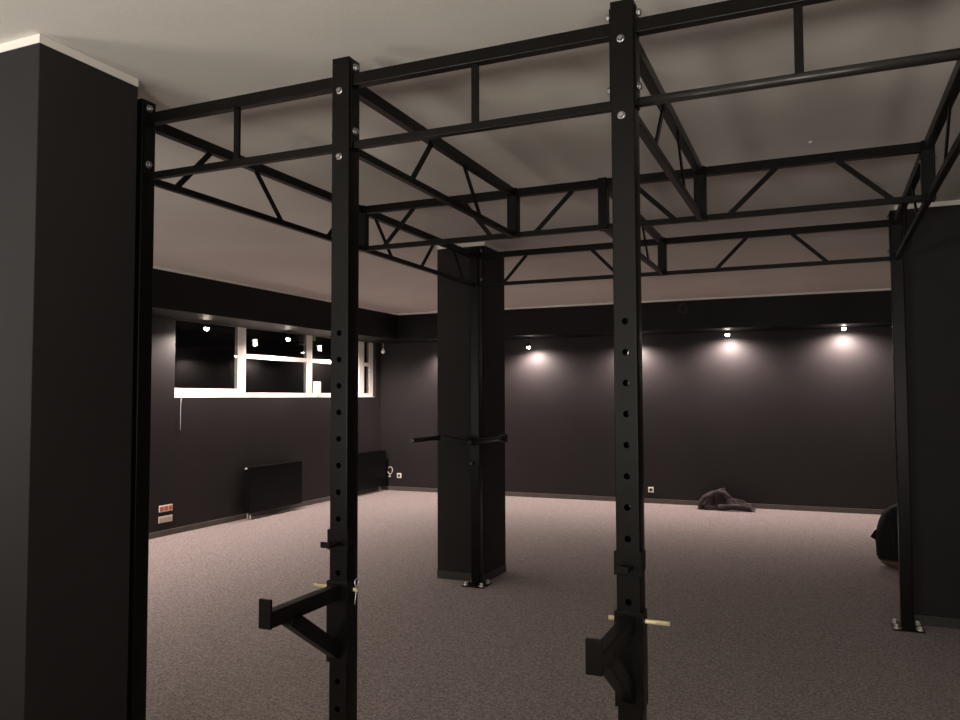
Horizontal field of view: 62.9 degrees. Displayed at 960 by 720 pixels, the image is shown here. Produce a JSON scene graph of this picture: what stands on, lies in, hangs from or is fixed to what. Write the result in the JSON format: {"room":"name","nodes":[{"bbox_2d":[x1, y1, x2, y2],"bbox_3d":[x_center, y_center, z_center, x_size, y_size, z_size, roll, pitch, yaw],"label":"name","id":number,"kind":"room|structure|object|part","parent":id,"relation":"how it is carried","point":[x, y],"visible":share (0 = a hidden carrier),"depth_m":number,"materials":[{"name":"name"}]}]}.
{"room":"gym","nodes":[
{"label":"gym","id":0,"kind":"room"},
{"bbox_2d":[0,43,137,719],"bbox_3d":[-1.792,0.292,3.203,0.499,2.952,0.467,-1,-3,23],"label":"pillar","id":1,"kind":"structure","parent":0,"point":[68,126],"depth_m":3.03,"materials":[{"name":"black paint"}]},
{"bbox_2d":[0,34,138,86],"bbox_3d":[-1.797,-1.198,3.273,0.501,0.033,0.469,-1,-3,23],"label":"trim","id":2,"kind":"structure","parent":1,"relation":"attached to","point":[38,38],"depth_m":3.06,"materials":[{"name":"white paint"}]},
{"bbox_2d":[149,317,380,532],"bbox_3d":[-5.010,0.444,6.532,0.250,2.985,16.340,-1,-3,23],"label":"wall","id":3,"kind":"structure","parent":0,"point":[197,468],"depth_m":10.12,"materials":[{"name":"black paint"}]},
{"bbox_2d":[158,515,171,523],"bbox_3d":[-3.690,1.860,9.187,0.014,0.075,0.200,-1,-3,23],"label":"wall socket","id":4,"kind":"object","parent":3,"relation":"attached to","point":[167,518],"visible":1,"depth_m":9.18,"materials":[{"name":"beige plastic"}]},
{"bbox_2d":[159,504,172,512],"bbox_3d":[-3.685,1.736,9.204,0.014,0.076,0.201,-1,-3,23],"label":"wall socket","id":5,"kind":"object","parent":3,"relation":"attached to","point":[169,507],"visible":1,"depth_m":9.19,"materials":[{"name":"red plastic"}]},
{"bbox_2d":[174,320,241,396],"bbox_3d":[-3.489,-0.006,10.016,0.070,0.956,1.259,-1,-3,23],"label":"window","id":6,"kind":"structure","parent":3,"relation":"in","point":[208,363],"depth_m":9.99,"materials":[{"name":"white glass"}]},
{"bbox_2d":[174,397,262,397],"bbox_3d":[-2.766,0.543,11.502,0.068,0.009,4.604,-1,-3,23],"label":"trim","id":7,"kind":"structure","parent":3,"relation":"attached to","point":[174,397],"depth_m":10.07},
{"bbox_2d":[313,381,320,396],"bbox_3d":[-2.511,0.450,12.103,0.075,0.235,0.110,-1,-3,23],"label":"junction box","id":8,"kind":"object","parent":7,"relation":"on","point":[316,385],"visible":1,"depth_m":12.06,"materials":[{"name":"white plastic"}]},
{"bbox_3d":[-2.479,0.449,12.089,0.004,0.195,0.096,-1,-3,23],"label":"lid","id":9,"kind":"part","parent":8,"relation":"part of","materials":[{"name":"white plastic"}]},
{"bbox_2d":[149,487,380,538],"bbox_3d":[-4.886,1.897,6.405,0.014,0.068,15.926,-1,-3,23],"label":"baseboard","id":10,"kind":"structure","parent":3,"relation":"attached to","point":[324,499],"depth_m":10.25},
{"bbox_2d":[244,460,301,519],"bbox_3d":[-2.883,1.784,10.872,0.163,0.700,1.169,-1,-3,23],"label":"radiator","id":11,"kind":"object","parent":3,"relation":"attached to","point":[274,485],"visible":1,"depth_m":10.76,"materials":[{"name":"black metal"}]},
{"bbox_2d":[245,460,299,467],"bbox_3d":[-2.850,1.440,10.890,0.103,0.010,1.130,-1,-3,23],"label":"grille","id":12,"kind":"object","parent":11,"relation":"attached to","point":[290,463],"depth_m":10.89,"materials":[{"name":"black metal"}]},
{"bbox_2d":[241,328,309,396],"bbox_3d":[-2.936,0.052,11.295,0.070,0.956,1.530,-1,-3,23],"label":"window","id":13,"kind":"structure","parent":3,"relation":"in","point":[273,365],"depth_m":11.23,"materials":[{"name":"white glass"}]},
{"bbox_3d":[-2.924,-0.230,11.307,0.024,0.355,1.381,-1,-3,23],"label":"pane","id":14,"kind":"part","parent":13,"relation":"part of","materials":[{"name":"clear glass"}]},
{"bbox_3d":[-2.922,0.243,11.285,0.024,0.473,1.381,-1,-3,23],"label":"pane","id":15,"kind":"part","parent":13,"relation":"part of","materials":[{"name":"clear glass"}]},
{"bbox_2d":[153,266,397,314],"bbox_3d":[-4.701,-1.060,6.061,0.755,0.028,15.195,-1,-3,23],"label":"trim","id":16,"kind":"structure","parent":3,"relation":"attached to","point":[154,267],"depth_m":9.53,"materials":[{"name":"white"}]},
{"bbox_2d":[309,336,361,396],"bbox_3d":[-2.339,0.115,12.679,0.070,0.956,1.487,-1,-3,23],"label":"window","id":17,"kind":"structure","parent":3,"relation":"in","point":[320,347],"depth_m":12.32,"materials":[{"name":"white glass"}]},
{"bbox_3d":[-2.329,0.306,12.659,0.024,0.473,1.332,-1,-3,23],"label":"pane","id":18,"kind":"part","parent":17,"relation":"part of","materials":[{"name":"clear glass"}]},
{"bbox_3d":[-2.331,-0.167,12.681,0.024,0.355,1.332,-1,-3,23],"label":"pane","id":19,"kind":"part","parent":17,"relation":"part of","materials":[{"name":"clear glass"}]},
{"bbox_2d":[361,342,372,396],"bbox_3d":[-1.970,0.154,13.535,0.070,0.956,0.378,-1,-3,23],"label":"window","id":20,"kind":"structure","parent":3,"relation":"in","point":[367,348],"depth_m":13.53,"materials":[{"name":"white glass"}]},
{"bbox_3d":[-1.968,-0.129,13.522,0.024,0.355,0.163,-1,-3,23],"label":"pane","id":21,"kind":"part","parent":20,"relation":"part of","materials":[{"name":"clear glass"}]},
{"bbox_3d":[-1.967,0.344,13.500,0.024,0.473,0.163,-1,-3,23],"label":"pane","id":22,"kind":"part","parent":20,"relation":"part of","materials":[{"name":"clear glass"}]},
{"bbox_2d":[358,450,385,490],"bbox_3d":[-1.942,1.883,13.051,0.163,0.700,1.219,-1,-3,23],"label":"radiator","id":23,"kind":"object","parent":3,"relation":"attached to","point":[371,464],"visible":0.69,"depth_m":13.16,"materials":[{"name":"black metal"}]},
{"bbox_2d":[358,450,385,453],"bbox_3d":[-1.910,1.539,13.069,0.103,0.010,1.180,-1,-3,23],"label":"grille","id":24,"kind":"object","parent":23,"relation":"attached to","point":[378,451],"depth_m":13.28,"materials":[{"name":"black metal"}]},
{"bbox_2d":[437,245,505,574],"bbox_3d":[-0.075,0.474,7.195,0.468,2.952,0.475,-1,-3,23],"label":"column","id":25,"kind":"structure","parent":0,"point":[453,297],"depth_m":7.01,"materials":[{"name":"black paint"}]},
{"bbox_2d":[437,242,503,251],"bbox_3d":[-0.081,-1.017,7.265,0.470,0.033,0.477,-1,-3,23],"label":"trim","id":26,"kind":"structure","parent":25,"relation":"attached to","point":[475,243],"depth_m":7.03,"materials":[{"name":"white paint"}]},
{"bbox_2d":[437,564,505,581],"bbox_3d":[-0.070,1.913,7.127,0.474,0.070,0.481,-1,-3,23],"label":"baseboard","id":27,"kind":"structure","parent":25,"relation":"attached to","point":[462,576],"depth_m":6.95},
{"bbox_2d":[0,0,959,312],"bbox_3d":[-0.079,-1.239,4.481,11.100,0.150,16.340,-1,-3,23],"label":"ceiling","id":28,"kind":"structure","parent":0,"point":[180,53],"depth_m":3.98,"materials":[{"name":"white paint"}]},
{"bbox_2d":[152,268,891,343],"bbox_3d":[-0.033,-0.934,4.447,10.600,0.407,15.940,-1,-3,23],"label":"beam","id":29,"kind":"structure","parent":0,"point":[867,308],"depth_m":10.66,"materials":[{"name":"black paint"}]},
{"bbox_2d":[203,321,209,330],"bbox_3d":[-3.339,-0.418,9.589,0.084,0.119,0.084,-1,-3,23],"label":"ceiling spotlight","id":30,"kind":"object","parent":29,"relation":"attached to","point":[206,326],"visible":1,"depth_m":9.57,"materials":[{"name":"beige"}]},
{"bbox_2d":[285,331,290,340],"bbox_3d":[-2.702,-0.338,11.065,0.084,0.144,0.084,-1,-3,23],"label":"ceiling spotlight","id":31,"kind":"object","parent":29,"relation":"attached to","point":[288,338],"visible":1,"depth_m":11.04,"materials":[{"name":"beige"}]},
{"bbox_2d":[678,303,687,312],"bbox_3d":[2.863,-0.730,11.062,0.140,0.140,0.018,-1,-3,23],"label":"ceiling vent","id":32,"kind":"object","parent":29,"relation":"in","point":[683,308],"visible":1,"depth_m":11.06,"materials":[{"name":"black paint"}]},
{"bbox_2d":[146,490,959,719],"bbox_3d":[-0.069,1.877,4.335,11.100,0.120,16.340,-1,-3,23],"label":"floor","id":33,"kind":"structure","parent":0,"point":[772,614],"depth_m":5.60,"materials":[{"name":"grey carpet"}]},
{"bbox_2d":[127,0,959,719],"bbox_3d":[0.734,0.358,4.467,3.456,2.922,3.891,-1,-3,23],"label":"rig","id":34,"kind":"object","parent":33,"relation":"on","point":[628,60],"visible":0.93,"depth_m":3.26,"materials":[{"name":"black metal"}]},
{"bbox_3d":[-1.457,-0.958,3.460,0.006,0.339,0.055,-1,-3,23],"label":"plate","id":35,"kind":"part","parent":34,"relation":"part of","materials":[{"name":"black metal"}]},
{"bbox_3d":[-1.009,-0.816,3.260,0.982,0.030,0.030,-1,-3,23],"label":"rail","id":36,"kind":"part","parent":34,"relation":"part of","materials":[{"name":"black metal"}]},
{"bbox_2d":[259,578,359,664],"bbox_3d":[-0.633,0.954,2.779,0.200,0.332,0.490,-1,-3,23],"label":"spotter arm","id":37,"kind":"object","parent":34,"relation":"attached to","point":[338,643],"visible":0.96,"depth_m":2.85},
{"bbox_3d":[-0.615,0.855,2.743,0.042,0.054,0.406,-1,-3,23],"label":"arm","id":38,"kind":"part","parent":37,"relation":"part of"},
{"bbox_3d":[-0.765,-0.727,5.163,0.030,0.030,3.613,-1,-3,23],"label":"rail","id":39,"kind":"part","parent":34,"relation":"part of","materials":[{"name":"black metal"}]},
{"bbox_2d":[320,528,356,550],"bbox_3d":[-0.538,0.674,2.932,0.090,0.075,0.146,-1,-3,23],"label":"j-cup","id":40,"kind":"object","parent":34,"relation":"attached to","point":[341,540],"visible":0.93,"depth_m":2.94,"materials":[{"name":"black metal"}]},
{"bbox_3d":[-0.484,-0.981,3.042,0.006,0.339,0.055,-1,-3,23],"label":"plate","id":41,"kind":"part","parent":34,"relation":"part of","materials":[{"name":"black metal"}]},
{"bbox_3d":[-0.771,-0.862,5.156,0.052,0.298,0.052,-1,-3,23],"label":"drop post","id":42,"kind":"part","parent":34,"relation":"part of","materials":[{"name":"black metal"}]},
{"bbox_3d":[-0.744,-0.859,5.144,0.006,0.296,0.055,-1,-3,23],"label":"plate","id":43,"kind":"part","parent":34,"relation":"part of","materials":[{"name":"black metal"}]},
{"bbox_3d":[-0.157,-0.789,3.897,0.030,0.030,1.766,-1,-3,23],"label":"rail","id":44,"kind":"part","parent":34,"relation":"part of","materials":[{"name":"black metal"}]},
{"bbox_3d":[-0.284,-0.739,4.940,1.008,0.030,0.030,-1,-3,23],"label":"rail","id":45,"kind":"part","parent":34,"relation":"part of","materials":[{"name":"black metal"}]},
{"bbox_2d":[410,433,507,465],"bbox_3d":[-0.168,0.750,6.375,0.633,0.285,0.890,-1,-3,23],"label":"bar","id":46,"kind":"object","parent":34,"relation":"attached to","point":[476,440],"visible":1,"depth_m":6.70,"materials":[{"name":"metal"}]},
{"bbox_3d":[-0.442,0.654,6.495,0.040,0.040,0.515,-1,-3,23],"label":"handle","id":47,"kind":"part","parent":46,"relation":"part of","materials":[{"name":"metal"}]},
{"bbox_3d":[0.059,0.630,6.179,0.036,0.036,0.700,-1,-3,23],"label":"handle","id":48,"kind":"part","parent":46,"relation":"part of","materials":[{"name":"metal"}]},
{"bbox_3d":[-0.051,-0.804,6.824,0.055,0.339,0.006,-1,-3,23],"label":"plate","id":49,"kind":"part","parent":34,"relation":"part of","materials":[{"name":"black metal"}]},
{"bbox_3d":[-0.025,1.926,6.735,0.200,0.008,0.200,-1,-3,23],"label":"plate","id":50,"kind":"part","parent":34,"relation":"part of","materials":[{"name":"black metal"}]},
{"bbox_3d":[0.004,-0.803,6.846,0.006,0.339,0.055,-1,-3,23],"label":"plate","id":51,"kind":"part","parent":34,"relation":"part of","materials":[{"name":"black metal"}]},
{"bbox_3d":[-0.019,-0.839,2.834,1.017,0.030,0.030,-1,-3,23],"label":"rail","id":52,"kind":"part","parent":34,"relation":"part of","materials":[{"name":"black metal"}]},
{"bbox_3d":[0.191,-0.883,4.710,0.055,0.296,0.006,-1,-3,23],"label":"plate","id":53,"kind":"part","parent":34,"relation":"part of","materials":[{"name":"black metal"}]},
{"bbox_3d":[0.229,-0.882,4.725,0.006,0.296,0.055,-1,-3,23],"label":"plate","id":54,"kind":"part","parent":34,"relation":"part of","materials":[{"name":"black metal"}]},
{"bbox_3d":[0.457,-0.757,4.621,0.501,0.030,0.030,-1,-3,23],"label":"rail","id":55,"kind":"part","parent":34,"relation":"part of","materials":[{"name":"black metal"}]},
{"bbox_3d":[0.712,-0.668,6.535,1.548,0.030,0.030,-1,-3,23],"label":"rail","id":56,"kind":"part","parent":34,"relation":"part of","materials":[{"name":"black metal"}]},
{"bbox_3d":[0.710,-0.897,4.519,0.052,0.298,0.052,-1,-3,23],"label":"drop post","id":57,"kind":"part","parent":34,"relation":"part of","materials":[{"name":"black metal"}]},
{"bbox_3d":[0.445,-1.003,2.642,0.006,0.339,0.055,-1,-3,23],"label":"plate","id":58,"kind":"part","parent":34,"relation":"part of","materials":[{"name":"black metal"}]},
{"bbox_2d":[585,608,669,710],"bbox_3d":[0.426,0.929,2.323,0.197,0.332,0.490,-1,-3,23],"label":"spotter arm","id":59,"kind":"object","parent":34,"relation":"attached to","point":[620,656],"visible":0.94,"depth_m":2.44},
{"bbox_3d":[0.391,0.831,2.310,0.042,0.054,0.406,-1,-3,23],"label":"arm","id":60,"kind":"part","parent":59,"relation":"part of"},
{"bbox_2d":[614,549,645,576],"bbox_3d":[0.468,0.650,2.499,0.090,0.075,0.146,-1,-3,23],"label":"j-cup","id":61,"kind":"object","parent":34,"relation":"attached to","point":[625,563],"visible":0.95,"depth_m":2.50,"materials":[{"name":"black metal"}]},
{"bbox_3d":[1.079,-0.724,5.365,0.030,0.030,1.808,-1,-3,23],"label":"rail","id":62,"kind":"part","parent":34,"relation":"part of","materials":[{"name":"black metal"}]},
{"bbox_3d":[0.522,-1.005,2.609,0.006,0.339,0.055,-1,-3,23],"label":"plate","id":63,"kind":"part","parent":34,"relation":"part of","materials":[{"name":"black metal"}]},
{"bbox_3d":[0.959,-0.769,4.405,0.490,0.030,0.030,-1,-3,23],"label":"rail","id":64,"kind":"part","parent":34,"relation":"part of","materials":[{"name":"black metal"}]},
{"bbox_3d":[1.435,-0.817,6.198,0.055,0.296,0.006,-1,-3,23],"label":"plate","id":65,"kind":"part","parent":34,"relation":"part of","materials":[{"name":"black metal"}]},
{"bbox_3d":[1.473,-0.817,6.213,0.006,0.296,0.055,-1,-3,23],"label":"plate","id":66,"kind":"part","parent":34,"relation":"part of","materials":[{"name":"black metal"}]},
{"bbox_3d":[0.849,-0.813,3.464,0.030,0.030,1.766,-1,-3,23],"label":"rail","id":67,"kind":"part","parent":34,"relation":"part of","materials":[{"name":"black metal"}]},
{"bbox_3d":[1.196,-0.907,4.277,0.055,0.296,0.006,-1,-3,23],"label":"plate","id":68,"kind":"part","parent":34,"relation":"part of","materials":[{"name":"black metal"}]},
{"bbox_3d":[1.235,-0.906,4.293,0.006,0.296,0.055,-1,-3,23],"label":"plate","id":69,"kind":"part","parent":34,"relation":"part of","materials":[{"name":"black metal"}]},
{"bbox_3d":[2.195,-0.703,5.896,1.578,0.030,0.030,-1,-3,23],"label":"rail","id":70,"kind":"part","parent":34,"relation":"part of","materials":[{"name":"black metal"}]},
{"bbox_3d":[0.985,-0.863,2.402,1.014,0.033,0.033,-1,-3,23],"label":"rail","id":71,"kind":"part","parent":34,"relation":"part of","materials":[{"name":"metal"}]},
{"bbox_3d":[1.710,-0.787,4.082,1.040,0.030,0.030,-1,-3,23],"label":"rail","id":72,"kind":"part","parent":34,"relation":"part of","materials":[{"name":"black metal"}]},
{"bbox_3d":[2.917,-0.873,5.593,0.006,0.339,0.055,-1,-3,23],"label":"plate","id":73,"kind":"part","parent":34,"relation":"part of","materials":[{"name":"black metal"}]},
{"bbox_3d":[2.939,-0.875,5.538,0.055,0.339,0.006,-1,-3,23],"label":"plate","id":74,"kind":"part","parent":34,"relation":"part of","materials":[{"name":"black metal"}]},
{"bbox_3d":[2.965,1.855,5.448,0.200,0.008,0.200,-1,-3,23],"label":"plate","id":75,"kind":"part","parent":34,"relation":"part of","materials":[{"name":"black metal"}]},
{"bbox_3d":[2.581,-0.760,4.712,0.030,0.030,1.795,-1,-3,24],"label":"rail","id":76,"kind":"part","parent":34,"relation":"part of","materials":[{"name":"black metal"}]},
{"bbox_3d":[2.184,-0.929,3.884,0.006,0.296,0.055,-1,-3,23],"label":"plate","id":77,"kind":"part","parent":34,"relation":"part of","materials":[{"name":"black metal"}]},
{"bbox_3d":[2.199,-0.931,3.846,0.055,0.296,0.006,-1,-3,23],"label":"plate","id":78,"kind":"part","parent":34,"relation":"part of","materials":[{"name":"black metal"}]},
{"bbox_3d":[1.851,-0.837,3.032,0.030,0.030,1.766,-1,-3,23],"label":"rail","id":79,"kind":"part","parent":34,"relation":"part of","materials":[{"name":"black metal"}]},
{"bbox_2d":[697,488,755,511],"bbox_3d":[3.501,1.976,11.181,0.780,0.302,0.403,-1,-3,23],"label":"jacket","id":80,"kind":"object","parent":33,"relation":"on","point":[719,499],"visible":1,"depth_m":11.11,"materials":[{"name":"fabric"}]},
{"bbox_2d":[871,503,898,568],"bbox_3d":[4.067,1.610,7.322,0.768,0.666,0.383,-1,-3,23],"label":"backpack","id":81,"kind":"object","parent":33,"relation":"on","point":[885,535],"visible":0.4,"depth_m":7.32,"materials":[{"name":"black fabric"}]},
{"bbox_2d":[381,326,896,509],"bbox_3d":[3.166,0.662,11.791,10.600,2.985,0.200,-1,-3,23],"label":"wall","id":82,"kind":"structure","parent":0,"point":[803,417],"depth_m":11.65,"materials":[{"name":"black paint"}]},
{"bbox_2d":[381,486,883,514],"bbox_3d":[3.129,2.115,11.624,10.600,0.068,0.014,-1,-3,23],"label":"baseboard","id":83,"kind":"structure","parent":82,"relation":"attached to","point":[518,494],"depth_m":11.78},
{"bbox_2d":[398,288,890,314],"bbox_3d":[2.974,-0.834,11.427,10.600,0.028,0.745,-1,-3,23],"label":"trim","id":84,"kind":"structure","parent":82,"relation":"attached to","point":[880,289],"depth_m":10.96,"materials":[{"name":"white"}]},
{"bbox_2d":[648,487,653,492],"bbox_3d":[2.583,1.961,11.867,0.082,0.082,0.014,-1,-3,23],"label":"wall socket","id":85,"kind":"object","parent":82,"relation":"attached to","point":[650,489],"visible":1,"depth_m":11.86,"materials":[{"name":"white plastic"}]},
{"bbox_2d":[902,205,959,618],"bbox_3d":[3.329,0.393,5.732,0.500,2.952,0.470,-1,-3,23],"label":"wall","id":86,"kind":"structure","parent":0,"point":[931,257],"depth_m":5.53,"materials":[{"name":"black paint"}]},
{"bbox_2d":[893,200,959,209],"bbox_3d":[3.324,-1.097,5.802,0.502,0.033,0.472,-1,-3,23],"label":"trim","id":87,"kind":"structure","parent":86,"relation":"attached to","point":[952,202],"depth_m":5.58,"materials":[{"name":"white paint"}]},
{"bbox_2d":[899,598,959,628],"bbox_3d":[3.334,1.833,5.665,0.506,0.070,0.476,-1,-3,23],"label":"baseboard","id":88,"kind":"structure","parent":86,"relation":"attached to","point":[944,622],"depth_m":5.47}
]}

